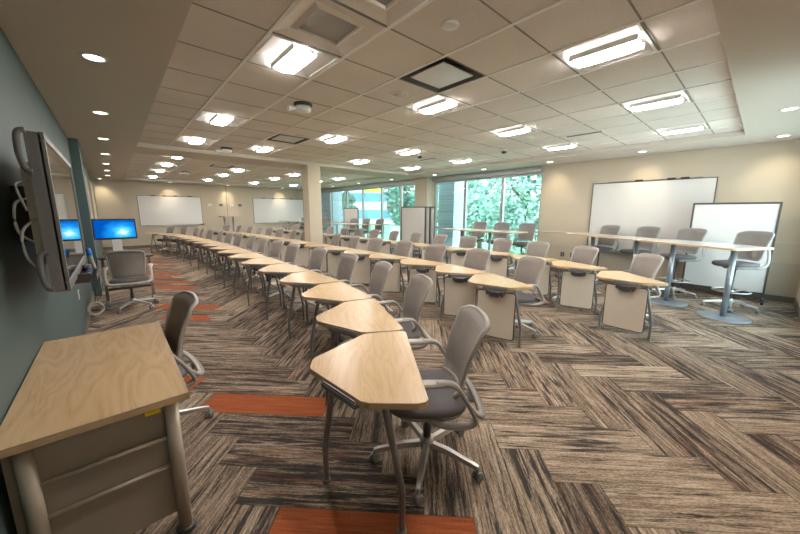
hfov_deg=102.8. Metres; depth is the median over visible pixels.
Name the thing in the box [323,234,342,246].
student desk
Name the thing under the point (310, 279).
student desk
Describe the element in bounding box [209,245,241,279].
student desk
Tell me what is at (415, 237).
chair
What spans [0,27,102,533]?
wall
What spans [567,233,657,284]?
table
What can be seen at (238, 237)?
chair
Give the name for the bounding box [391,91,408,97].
ceiling speaker
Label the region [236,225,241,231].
chair
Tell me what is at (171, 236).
student desk
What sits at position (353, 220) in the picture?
bar stool
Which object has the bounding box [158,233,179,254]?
student desk
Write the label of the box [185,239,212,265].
student desk
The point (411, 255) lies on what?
student desk
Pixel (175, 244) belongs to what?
baseboard
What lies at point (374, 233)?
chair
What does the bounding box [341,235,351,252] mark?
student desk
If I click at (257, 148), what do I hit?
ceiling light
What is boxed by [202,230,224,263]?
chair
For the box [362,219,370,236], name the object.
bar stool
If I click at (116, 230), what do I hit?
monitor
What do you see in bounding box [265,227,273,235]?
chair
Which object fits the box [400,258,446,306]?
student desk
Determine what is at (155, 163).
ceiling light
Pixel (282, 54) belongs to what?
ceiling light
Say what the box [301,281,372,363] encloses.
student desk
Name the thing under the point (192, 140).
ceiling light
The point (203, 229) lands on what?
chair
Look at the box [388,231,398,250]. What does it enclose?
chair
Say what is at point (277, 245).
chair
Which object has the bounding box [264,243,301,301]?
chair
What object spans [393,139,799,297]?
wall
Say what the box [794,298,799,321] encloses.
baseboard
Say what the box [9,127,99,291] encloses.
display
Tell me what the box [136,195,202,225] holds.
whiteboard
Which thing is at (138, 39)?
ceiling
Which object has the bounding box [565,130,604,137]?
ceiling vent
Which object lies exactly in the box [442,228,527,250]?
table
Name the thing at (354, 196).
window
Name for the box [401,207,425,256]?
whiteboard
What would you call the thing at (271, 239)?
student desk
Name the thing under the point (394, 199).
tree
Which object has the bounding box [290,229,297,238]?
chair
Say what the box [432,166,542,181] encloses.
trim
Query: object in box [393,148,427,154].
ceiling light
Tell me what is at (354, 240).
chair
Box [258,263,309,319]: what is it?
student desk
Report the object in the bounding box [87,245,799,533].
floor
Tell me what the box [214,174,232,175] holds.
ceiling light
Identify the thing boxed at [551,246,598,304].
chair
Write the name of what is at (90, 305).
cable coil
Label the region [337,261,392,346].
chair
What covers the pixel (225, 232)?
student desk
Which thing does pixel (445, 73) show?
ceiling vent
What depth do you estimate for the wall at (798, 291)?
5.29 m
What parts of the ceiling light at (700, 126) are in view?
basket rail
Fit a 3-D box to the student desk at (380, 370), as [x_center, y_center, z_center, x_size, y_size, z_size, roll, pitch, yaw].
[-0.203,0.878,1.846,0.578,0.720,0.870,-1,10,-6]
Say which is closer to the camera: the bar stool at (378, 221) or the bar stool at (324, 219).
the bar stool at (378, 221)
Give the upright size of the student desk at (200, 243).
0.720 m
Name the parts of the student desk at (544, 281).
modesty panel, edge trim, leg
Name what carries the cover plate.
attached to the ceiling at (570, 22)
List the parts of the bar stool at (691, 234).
seat, backrest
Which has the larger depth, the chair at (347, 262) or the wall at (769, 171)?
the wall at (769, 171)
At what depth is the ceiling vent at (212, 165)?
9.32 m
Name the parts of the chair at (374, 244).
backrest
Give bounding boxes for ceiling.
[0,0,799,189]
[125,0,743,186]
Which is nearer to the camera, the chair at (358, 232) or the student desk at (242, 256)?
the student desk at (242, 256)
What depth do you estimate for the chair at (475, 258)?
5.10 m
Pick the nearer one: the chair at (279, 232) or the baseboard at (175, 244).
the chair at (279, 232)
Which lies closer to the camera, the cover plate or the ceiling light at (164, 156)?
the cover plate
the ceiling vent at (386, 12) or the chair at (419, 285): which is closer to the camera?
the ceiling vent at (386, 12)
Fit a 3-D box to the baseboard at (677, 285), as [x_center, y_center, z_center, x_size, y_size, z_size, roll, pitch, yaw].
[5.295,0.288,7.200,0.014,0.100,4.590,-8,13,-41]
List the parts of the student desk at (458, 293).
leg, modesty panel, edge trim, rail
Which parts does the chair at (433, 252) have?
backrest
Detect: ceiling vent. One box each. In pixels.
[210,164,233,167]
[267,134,308,143]
[274,0,384,56]
[337,0,425,25]
[401,57,483,91]
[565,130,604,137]
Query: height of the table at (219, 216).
1.320 m
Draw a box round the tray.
[75,265,99,283]
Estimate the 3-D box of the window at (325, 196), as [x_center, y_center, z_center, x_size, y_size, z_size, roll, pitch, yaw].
[-4.291,-2.965,17.750,0.080,2.460,1.800,-8,13,-41]
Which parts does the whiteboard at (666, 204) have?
map rail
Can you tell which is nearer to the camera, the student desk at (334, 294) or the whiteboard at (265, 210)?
the student desk at (334, 294)
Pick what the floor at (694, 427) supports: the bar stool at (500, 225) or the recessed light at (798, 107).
the bar stool at (500, 225)
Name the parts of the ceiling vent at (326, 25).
panel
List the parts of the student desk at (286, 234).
modesty panel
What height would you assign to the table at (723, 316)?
1.067 m
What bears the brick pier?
on the floor at (392, 227)
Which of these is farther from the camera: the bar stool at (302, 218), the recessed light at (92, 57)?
the bar stool at (302, 218)
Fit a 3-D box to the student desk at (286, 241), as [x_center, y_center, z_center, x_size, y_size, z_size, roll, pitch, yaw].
[-3.287,-0.423,9.327,0.578,0.720,0.870,-8,13,-41]
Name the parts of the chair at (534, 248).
backrest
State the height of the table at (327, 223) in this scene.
1.067 m
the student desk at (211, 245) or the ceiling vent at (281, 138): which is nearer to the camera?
the ceiling vent at (281, 138)
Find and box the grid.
[125,0,742,186]
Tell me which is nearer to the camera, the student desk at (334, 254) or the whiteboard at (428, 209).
the student desk at (334, 254)
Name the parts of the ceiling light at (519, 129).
basket rail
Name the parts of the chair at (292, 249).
backrest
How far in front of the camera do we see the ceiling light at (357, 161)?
8.28 m
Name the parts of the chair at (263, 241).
backrest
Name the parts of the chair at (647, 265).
backrest, armrest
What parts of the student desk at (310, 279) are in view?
leg, rail, leg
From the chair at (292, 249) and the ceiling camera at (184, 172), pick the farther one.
the ceiling camera at (184, 172)
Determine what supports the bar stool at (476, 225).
on the floor at (694, 427)
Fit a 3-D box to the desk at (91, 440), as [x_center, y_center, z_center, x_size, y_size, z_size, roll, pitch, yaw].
[-1.615,0.880,1.808,0.590,0.720,1.280,-8,13,-41]
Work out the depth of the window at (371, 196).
14.33 m
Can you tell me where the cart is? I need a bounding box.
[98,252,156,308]
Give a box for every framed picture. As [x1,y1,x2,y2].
[85,175,92,218]
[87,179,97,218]
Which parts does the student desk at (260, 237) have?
modesty panel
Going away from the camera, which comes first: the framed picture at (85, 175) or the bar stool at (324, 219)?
the framed picture at (85, 175)
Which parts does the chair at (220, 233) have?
backrest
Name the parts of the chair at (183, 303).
backrest, seat, armrest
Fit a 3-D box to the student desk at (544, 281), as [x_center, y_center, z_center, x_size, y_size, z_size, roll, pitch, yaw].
[2.351,0.184,5.921,0.578,0.720,0.870,-6,11,-31]
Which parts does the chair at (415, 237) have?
backrest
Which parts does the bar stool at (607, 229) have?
seat, backrest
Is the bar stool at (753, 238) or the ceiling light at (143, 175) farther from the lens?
the ceiling light at (143, 175)
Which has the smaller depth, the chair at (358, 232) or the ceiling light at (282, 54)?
the ceiling light at (282, 54)
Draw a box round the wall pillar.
[301,165,322,248]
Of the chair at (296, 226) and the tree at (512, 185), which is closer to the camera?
the chair at (296, 226)
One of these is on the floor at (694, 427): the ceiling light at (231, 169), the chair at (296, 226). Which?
the chair at (296, 226)
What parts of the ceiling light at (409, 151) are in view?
basket rail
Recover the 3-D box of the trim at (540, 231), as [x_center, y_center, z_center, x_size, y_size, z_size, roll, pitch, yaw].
[5.312,-0.510,7.048,0.012,0.365,4.550,-8,13,-41]
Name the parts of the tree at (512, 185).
crown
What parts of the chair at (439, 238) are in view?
backrest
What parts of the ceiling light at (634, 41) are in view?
basket rail, basket rail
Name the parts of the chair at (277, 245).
backrest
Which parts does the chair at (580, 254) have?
backrest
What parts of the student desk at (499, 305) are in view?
rail, modesty panel, edge trim, leg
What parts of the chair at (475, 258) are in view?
backrest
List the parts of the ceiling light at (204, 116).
basket rail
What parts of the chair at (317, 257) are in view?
backrest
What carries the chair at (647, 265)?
on the floor at (694, 427)
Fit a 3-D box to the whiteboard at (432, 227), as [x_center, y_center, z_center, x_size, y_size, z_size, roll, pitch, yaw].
[0.773,-1.264,11.344,0.468,1.720,1.228,-8,13,-41]
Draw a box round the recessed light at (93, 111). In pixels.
[91,110,109,114]
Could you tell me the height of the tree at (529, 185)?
7.313 m
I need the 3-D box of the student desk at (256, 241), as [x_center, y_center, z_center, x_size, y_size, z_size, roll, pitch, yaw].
[-5.113,-0.760,11.247,0.578,0.720,0.870,-9,14,-44]
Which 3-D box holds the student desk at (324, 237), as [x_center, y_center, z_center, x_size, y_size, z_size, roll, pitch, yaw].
[-3.088,-0.912,12.171,0.578,0.720,0.870,-9,13,-42]
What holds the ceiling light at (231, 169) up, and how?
attached to the ceiling at (570, 22)
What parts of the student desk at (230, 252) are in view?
leg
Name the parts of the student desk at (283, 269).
leg, rail, leg, leg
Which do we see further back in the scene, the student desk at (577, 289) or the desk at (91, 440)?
the student desk at (577, 289)
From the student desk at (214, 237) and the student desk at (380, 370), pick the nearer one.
the student desk at (380, 370)
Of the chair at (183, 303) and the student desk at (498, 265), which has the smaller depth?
the chair at (183, 303)
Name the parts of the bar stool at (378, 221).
backrest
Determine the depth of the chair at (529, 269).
4.12 m
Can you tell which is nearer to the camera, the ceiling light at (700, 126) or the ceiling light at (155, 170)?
the ceiling light at (700, 126)
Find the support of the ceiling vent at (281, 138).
in the ceiling at (570, 22)
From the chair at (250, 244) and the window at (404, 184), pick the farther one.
the window at (404, 184)
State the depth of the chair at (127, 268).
4.88 m
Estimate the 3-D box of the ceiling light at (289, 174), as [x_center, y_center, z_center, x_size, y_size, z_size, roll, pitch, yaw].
[-3.742,-3.300,11.292,0.578,0.136,0.578,-8,13,-41]
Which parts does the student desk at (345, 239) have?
modesty panel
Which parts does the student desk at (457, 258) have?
modesty panel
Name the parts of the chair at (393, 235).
backrest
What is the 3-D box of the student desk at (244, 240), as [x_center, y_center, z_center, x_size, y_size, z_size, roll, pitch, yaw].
[-5.744,-0.869,11.866,0.870,0.720,0.578,10,14,44]
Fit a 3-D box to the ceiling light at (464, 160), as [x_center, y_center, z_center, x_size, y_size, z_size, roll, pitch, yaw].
[1.563,-2.736,8.128,0.578,0.136,0.578,-8,13,-41]
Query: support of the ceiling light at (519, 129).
attached to the ceiling at (570, 22)
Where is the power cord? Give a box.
[95,257,103,301]
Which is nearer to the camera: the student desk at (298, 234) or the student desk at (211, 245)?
the student desk at (211, 245)
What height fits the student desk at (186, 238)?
0.720 m
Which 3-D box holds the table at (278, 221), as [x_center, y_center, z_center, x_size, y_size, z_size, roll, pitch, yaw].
[-5.458,-1.818,16.355,1.221,1.067,0.700,3,10,13]
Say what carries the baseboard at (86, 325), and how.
attached to the wall at (31, 315)
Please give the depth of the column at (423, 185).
11.40 m
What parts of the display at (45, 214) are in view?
panel, casing, screen glass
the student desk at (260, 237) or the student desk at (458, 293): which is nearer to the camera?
the student desk at (458, 293)
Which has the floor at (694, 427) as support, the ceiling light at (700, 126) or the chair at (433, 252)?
the chair at (433, 252)
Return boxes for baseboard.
[82,291,93,334]
[103,243,183,249]
[550,267,794,303]
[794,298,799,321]
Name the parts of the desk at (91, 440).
leg, panel, leg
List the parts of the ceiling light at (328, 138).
basket rail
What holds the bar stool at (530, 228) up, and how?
on the floor at (694, 427)
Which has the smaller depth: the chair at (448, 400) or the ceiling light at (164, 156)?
the chair at (448, 400)
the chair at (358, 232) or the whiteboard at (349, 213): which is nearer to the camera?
the chair at (358, 232)
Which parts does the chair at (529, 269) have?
seat, backrest, armrest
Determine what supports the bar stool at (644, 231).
on the floor at (694, 427)
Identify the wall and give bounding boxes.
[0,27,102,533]
[67,138,102,295]
[92,179,303,246]
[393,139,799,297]
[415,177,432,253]
[796,282,799,306]
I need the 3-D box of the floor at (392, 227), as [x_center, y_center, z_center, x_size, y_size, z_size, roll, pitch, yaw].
[28.245,-8.398,64.774,111.050,0.200,180.000,-8,13,-41]
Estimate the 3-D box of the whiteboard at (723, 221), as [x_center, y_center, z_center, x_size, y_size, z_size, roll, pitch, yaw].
[5.940,-0.295,5.812,0.468,1.725,1.108,-8,13,-41]
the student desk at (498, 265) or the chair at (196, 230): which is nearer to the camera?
the student desk at (498, 265)
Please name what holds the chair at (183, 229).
on the floor at (694, 427)
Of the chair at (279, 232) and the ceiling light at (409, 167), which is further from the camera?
the chair at (279, 232)
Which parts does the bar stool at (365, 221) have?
backrest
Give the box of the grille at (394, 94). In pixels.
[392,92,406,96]
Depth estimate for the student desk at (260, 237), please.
10.39 m
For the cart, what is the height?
0.815 m
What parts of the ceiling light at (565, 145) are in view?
basket rail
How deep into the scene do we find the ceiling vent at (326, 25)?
2.29 m
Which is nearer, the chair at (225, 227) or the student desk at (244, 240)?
the student desk at (244, 240)
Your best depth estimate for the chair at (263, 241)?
7.08 m
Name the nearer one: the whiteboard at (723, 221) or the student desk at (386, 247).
the whiteboard at (723, 221)
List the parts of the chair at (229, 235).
backrest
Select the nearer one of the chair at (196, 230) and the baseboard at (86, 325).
the baseboard at (86, 325)
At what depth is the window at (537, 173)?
9.31 m
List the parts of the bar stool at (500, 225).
backrest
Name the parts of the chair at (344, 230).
backrest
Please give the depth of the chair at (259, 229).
12.30 m
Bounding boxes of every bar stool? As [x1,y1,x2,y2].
[299,217,303,230]
[322,217,326,243]
[349,218,357,235]
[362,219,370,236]
[369,219,383,234]
[472,222,487,242]
[486,222,510,267]
[508,223,536,271]
[594,225,620,281]
[614,226,660,288]
[651,228,707,298]
[700,231,774,313]
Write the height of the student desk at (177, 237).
0.720 m
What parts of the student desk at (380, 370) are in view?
leg, rail, leg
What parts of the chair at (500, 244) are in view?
backrest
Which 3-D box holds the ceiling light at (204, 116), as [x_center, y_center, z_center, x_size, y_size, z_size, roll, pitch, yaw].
[-2.540,-2.130,4.531,0.578,0.136,0.578,-8,13,-41]
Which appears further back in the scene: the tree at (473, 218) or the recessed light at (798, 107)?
the tree at (473, 218)
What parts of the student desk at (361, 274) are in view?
modesty panel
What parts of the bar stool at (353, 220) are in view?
backrest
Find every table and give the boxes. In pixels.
[219,216,237,231]
[278,221,303,229]
[327,223,354,235]
[347,223,380,237]
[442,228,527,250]
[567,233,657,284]
[637,239,773,323]
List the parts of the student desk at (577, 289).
leg, leg, modesty panel, edge trim, rail, leg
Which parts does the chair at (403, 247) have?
backrest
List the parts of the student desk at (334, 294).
leg, rail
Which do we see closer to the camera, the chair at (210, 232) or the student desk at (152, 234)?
the chair at (210, 232)
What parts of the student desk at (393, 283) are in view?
rail, edge trim, modesty panel, leg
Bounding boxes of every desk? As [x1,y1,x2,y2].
[0,322,195,533]
[146,233,169,252]
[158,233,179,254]
[166,234,188,256]
[172,235,194,258]
[178,237,203,261]
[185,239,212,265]
[193,241,221,269]
[201,243,229,273]
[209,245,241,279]
[212,230,218,240]
[217,231,232,242]
[217,248,251,286]
[227,252,266,295]
[240,233,251,248]
[240,257,285,305]
[245,234,266,251]
[257,236,274,255]
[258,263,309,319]
[268,237,288,258]
[279,271,339,338]
[280,239,301,261]
[282,230,291,238]
[289,231,302,239]
[289,241,313,266]
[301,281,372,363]
[304,243,333,271]
[309,331,428,533]
[316,299,402,404]
[323,233,327,243]
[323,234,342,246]
[324,246,352,276]
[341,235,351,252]
[343,249,378,283]
[357,237,370,250]
[369,253,408,295]
[380,239,394,254]
[391,241,418,263]
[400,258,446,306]
[414,243,428,258]
[435,264,488,320]
[446,246,470,277]
[468,273,533,347]
[481,251,514,288]
[510,254,558,298]
[551,260,607,314]
[596,271,667,340]
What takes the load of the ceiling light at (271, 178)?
attached to the ceiling at (570, 22)
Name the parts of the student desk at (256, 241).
modesty panel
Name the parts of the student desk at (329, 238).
modesty panel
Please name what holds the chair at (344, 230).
on the floor at (694, 427)
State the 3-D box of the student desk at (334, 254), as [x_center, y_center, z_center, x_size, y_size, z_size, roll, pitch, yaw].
[-1.503,-0.076,7.351,0.578,0.720,0.870,-8,13,-41]
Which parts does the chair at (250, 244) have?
backrest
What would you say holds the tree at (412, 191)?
on the floor at (392, 227)
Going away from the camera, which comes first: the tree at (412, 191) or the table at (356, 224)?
the table at (356, 224)
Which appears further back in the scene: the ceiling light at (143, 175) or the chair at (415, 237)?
the ceiling light at (143, 175)
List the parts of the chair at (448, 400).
seat, armrest, armrest, backrest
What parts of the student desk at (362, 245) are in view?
modesty panel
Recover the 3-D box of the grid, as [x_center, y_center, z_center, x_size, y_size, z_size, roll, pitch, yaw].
[-2.605,-2.808,8.642,7.070,0.018,16.190,-8,13,-41]
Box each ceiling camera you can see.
[179,171,189,174]
[216,147,232,152]
[287,101,311,113]
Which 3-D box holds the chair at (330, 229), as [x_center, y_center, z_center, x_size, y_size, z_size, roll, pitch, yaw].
[-2.932,-1.096,12.515,0.668,0.966,0.692,9,13,43]
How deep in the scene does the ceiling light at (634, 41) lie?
2.58 m
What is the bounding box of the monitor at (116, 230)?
[91,219,137,250]
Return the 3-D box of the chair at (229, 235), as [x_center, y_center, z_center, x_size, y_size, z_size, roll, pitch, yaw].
[-4.992,-0.492,8.973,0.675,0.966,0.694,9,13,42]
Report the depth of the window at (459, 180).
11.20 m
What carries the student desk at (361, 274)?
on the floor at (694, 427)
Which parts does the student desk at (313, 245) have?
modesty panel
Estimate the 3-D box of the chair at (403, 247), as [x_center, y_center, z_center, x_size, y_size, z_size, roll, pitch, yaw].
[-0.073,-0.031,6.406,0.671,0.962,0.690,-9,13,-42]
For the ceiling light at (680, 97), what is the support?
attached to the ceiling at (570, 22)
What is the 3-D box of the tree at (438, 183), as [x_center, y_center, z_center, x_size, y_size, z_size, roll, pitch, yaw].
[4.404,-6.468,27.491,4.282,8.525,4.646,-8,13,-41]
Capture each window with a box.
[321,191,330,232]
[330,190,346,233]
[346,188,362,227]
[362,187,381,237]
[381,185,400,239]
[401,184,414,206]
[434,179,464,234]
[463,176,502,235]
[501,172,542,257]
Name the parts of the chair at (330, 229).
backrest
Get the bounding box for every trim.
[321,179,414,191]
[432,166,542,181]
[540,231,799,264]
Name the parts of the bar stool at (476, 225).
backrest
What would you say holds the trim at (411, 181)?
attached to the wall at (769, 171)
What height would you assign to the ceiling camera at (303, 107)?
0.117 m
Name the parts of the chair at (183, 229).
backrest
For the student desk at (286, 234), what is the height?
0.720 m
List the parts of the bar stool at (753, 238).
seat, backrest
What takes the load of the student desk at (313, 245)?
on the floor at (694, 427)
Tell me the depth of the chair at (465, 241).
7.76 m
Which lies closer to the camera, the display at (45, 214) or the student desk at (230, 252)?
the display at (45, 214)
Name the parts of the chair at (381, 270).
armrest, armrest, backrest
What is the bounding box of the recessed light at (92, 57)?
[79,52,108,62]
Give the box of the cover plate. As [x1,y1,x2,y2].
[441,19,458,30]
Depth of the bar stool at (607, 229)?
7.26 m
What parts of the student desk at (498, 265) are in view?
modesty panel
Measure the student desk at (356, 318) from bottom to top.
0.720 m
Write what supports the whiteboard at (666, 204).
attached to the wall at (769, 171)
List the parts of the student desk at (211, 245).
leg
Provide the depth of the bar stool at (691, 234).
5.94 m
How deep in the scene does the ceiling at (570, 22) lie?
3.41 m
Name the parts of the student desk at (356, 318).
leg, rail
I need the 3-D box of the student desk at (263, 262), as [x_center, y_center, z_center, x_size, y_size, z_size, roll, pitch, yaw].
[-2.340,0.260,5.391,0.578,0.720,0.870,-8,13,-40]
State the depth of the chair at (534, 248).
6.39 m
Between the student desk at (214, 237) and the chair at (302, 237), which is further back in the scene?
the student desk at (214, 237)
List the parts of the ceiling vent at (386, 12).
panel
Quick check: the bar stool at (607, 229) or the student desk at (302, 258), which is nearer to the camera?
the bar stool at (607, 229)
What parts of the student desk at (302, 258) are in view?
modesty panel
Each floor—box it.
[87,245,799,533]
[390,220,534,253]
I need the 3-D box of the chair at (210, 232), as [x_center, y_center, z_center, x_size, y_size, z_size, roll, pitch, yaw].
[-6.293,-0.718,10.268,0.677,0.962,0.684,8,12,38]
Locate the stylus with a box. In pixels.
[85,248,96,269]
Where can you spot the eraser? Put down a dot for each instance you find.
(87, 267)
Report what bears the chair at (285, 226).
on the floor at (694, 427)
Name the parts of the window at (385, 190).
pane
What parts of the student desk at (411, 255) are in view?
modesty panel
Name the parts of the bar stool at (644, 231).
seat, backrest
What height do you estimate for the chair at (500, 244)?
0.966 m
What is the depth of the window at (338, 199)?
16.53 m
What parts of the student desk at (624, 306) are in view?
leg, modesty panel, edge trim, rail, leg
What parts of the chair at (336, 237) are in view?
backrest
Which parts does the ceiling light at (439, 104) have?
basket rail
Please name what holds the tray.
on the display at (45, 214)
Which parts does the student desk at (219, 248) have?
leg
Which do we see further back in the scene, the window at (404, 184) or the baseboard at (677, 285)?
the window at (404, 184)
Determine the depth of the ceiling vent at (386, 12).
2.06 m
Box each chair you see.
[102,250,158,314]
[157,226,176,251]
[164,290,213,417]
[169,226,188,253]
[179,227,199,254]
[184,228,206,257]
[192,229,215,260]
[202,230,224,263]
[211,232,235,267]
[217,233,245,272]
[222,225,230,233]
[228,235,258,276]
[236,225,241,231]
[238,237,268,284]
[247,226,253,232]
[250,240,285,292]
[256,226,262,234]
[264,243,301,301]
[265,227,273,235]
[275,228,284,236]
[282,224,288,229]
[284,247,327,315]
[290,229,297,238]
[293,224,299,230]
[300,231,304,240]
[310,253,358,331]
[326,226,334,237]
[327,234,341,251]
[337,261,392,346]
[339,227,348,245]
[348,236,360,248]
[354,228,363,240]
[365,238,382,265]
[369,229,379,237]
[369,305,490,506]
[378,274,432,349]
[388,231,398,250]
[389,240,412,292]
[410,232,421,253]
[423,244,447,303]
[433,234,447,256]
[459,236,476,247]
[464,248,490,305]
[492,238,513,266]
[503,256,545,337]
[514,241,549,267]
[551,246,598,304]
[596,253,663,327]
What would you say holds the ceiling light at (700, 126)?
attached to the ceiling at (570, 22)
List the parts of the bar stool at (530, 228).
seat, backrest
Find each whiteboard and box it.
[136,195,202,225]
[252,198,303,223]
[344,208,358,235]
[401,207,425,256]
[426,207,430,243]
[430,207,435,243]
[587,177,717,254]
[678,202,782,304]
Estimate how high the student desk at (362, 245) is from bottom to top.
0.720 m
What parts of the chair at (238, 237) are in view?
backrest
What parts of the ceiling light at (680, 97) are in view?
basket rail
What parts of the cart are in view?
post, post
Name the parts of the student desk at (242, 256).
leg, rail, leg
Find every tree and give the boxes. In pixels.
[389,186,414,227]
[403,185,414,194]
[437,183,473,233]
[466,179,513,247]
[467,175,541,254]
[487,177,531,237]
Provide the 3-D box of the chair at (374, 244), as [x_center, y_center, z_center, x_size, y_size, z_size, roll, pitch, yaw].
[-0.681,-0.141,7.021,0.660,0.966,0.696,-6,11,-31]
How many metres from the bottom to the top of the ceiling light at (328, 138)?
0.136 m
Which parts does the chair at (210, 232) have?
backrest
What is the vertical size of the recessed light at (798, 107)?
0.006 m
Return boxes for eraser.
[84,264,93,270]
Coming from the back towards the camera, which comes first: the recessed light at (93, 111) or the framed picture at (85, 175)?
the framed picture at (85, 175)
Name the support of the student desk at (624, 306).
on the floor at (694, 427)
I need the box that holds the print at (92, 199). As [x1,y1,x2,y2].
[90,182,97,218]
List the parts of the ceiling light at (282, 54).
basket rail, basket rail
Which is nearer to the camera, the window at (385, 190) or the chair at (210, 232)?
the chair at (210, 232)
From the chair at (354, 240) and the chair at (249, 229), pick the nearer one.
the chair at (354, 240)
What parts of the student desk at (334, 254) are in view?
modesty panel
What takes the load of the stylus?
in the display at (45, 214)
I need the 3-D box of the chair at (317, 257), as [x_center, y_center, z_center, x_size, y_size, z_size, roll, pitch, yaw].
[-1.460,0.195,5.057,0.660,0.966,0.696,-7,12,-37]
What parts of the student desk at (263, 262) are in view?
leg, rail, leg, leg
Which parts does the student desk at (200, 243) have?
leg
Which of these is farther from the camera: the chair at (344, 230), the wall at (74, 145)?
the chair at (344, 230)
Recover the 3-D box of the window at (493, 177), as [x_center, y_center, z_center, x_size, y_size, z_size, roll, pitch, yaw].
[2.606,-1.623,10.109,0.080,2.460,1.360,-8,13,-41]
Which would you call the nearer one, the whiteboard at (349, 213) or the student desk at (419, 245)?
the student desk at (419, 245)
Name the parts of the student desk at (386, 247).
modesty panel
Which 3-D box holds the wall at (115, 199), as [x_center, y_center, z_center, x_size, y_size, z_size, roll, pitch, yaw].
[-8.592,-2.561,15.650,9.270,2.750,0.120,-8,13,-41]
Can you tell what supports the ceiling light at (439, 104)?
attached to the ceiling at (570, 22)
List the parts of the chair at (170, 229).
backrest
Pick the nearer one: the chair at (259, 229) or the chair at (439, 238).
the chair at (439, 238)
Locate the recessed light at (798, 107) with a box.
[778,106,799,111]
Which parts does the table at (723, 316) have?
plate, plate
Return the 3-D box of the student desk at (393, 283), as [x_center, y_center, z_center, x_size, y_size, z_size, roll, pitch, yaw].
[-0.314,0.156,6.033,0.578,0.720,0.870,-8,13,-41]
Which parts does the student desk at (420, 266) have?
leg, edge trim, rail, modesty panel, leg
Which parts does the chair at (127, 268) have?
armrest, backrest, seat, armrest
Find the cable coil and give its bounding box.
[87,301,104,315]
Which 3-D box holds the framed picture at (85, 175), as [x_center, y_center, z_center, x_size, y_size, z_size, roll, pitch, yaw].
[-7.202,-1.582,7.350,0.056,1.150,1.600,-8,13,-41]
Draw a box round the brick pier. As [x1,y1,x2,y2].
[438,181,463,246]
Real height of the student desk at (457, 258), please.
0.720 m
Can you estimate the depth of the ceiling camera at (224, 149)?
6.53 m
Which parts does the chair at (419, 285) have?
armrest, seat, armrest, backrest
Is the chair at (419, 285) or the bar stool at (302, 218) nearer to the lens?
the chair at (419, 285)
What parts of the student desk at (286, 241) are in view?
modesty panel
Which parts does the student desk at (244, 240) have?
modesty panel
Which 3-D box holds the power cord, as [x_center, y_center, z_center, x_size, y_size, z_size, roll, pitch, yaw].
[-4.566,0.180,4.843,0.082,0.616,0.452,-5,11,-30]
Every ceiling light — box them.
[143,175,162,177]
[148,169,171,171]
[154,162,180,165]
[164,156,189,158]
[175,135,216,144]
[194,110,248,126]
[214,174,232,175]
[228,168,249,171]
[246,145,281,152]
[247,33,339,78]
[265,177,284,179]
[284,173,301,175]
[313,134,355,143]
[346,159,375,163]
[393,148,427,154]
[401,166,422,169]
[405,94,469,115]
[448,158,476,162]
[488,125,538,136]
[541,142,581,150]
[554,22,657,73]
[621,90,691,112]
[655,122,708,135]
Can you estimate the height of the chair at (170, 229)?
0.966 m
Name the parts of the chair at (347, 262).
backrest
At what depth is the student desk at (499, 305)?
3.68 m

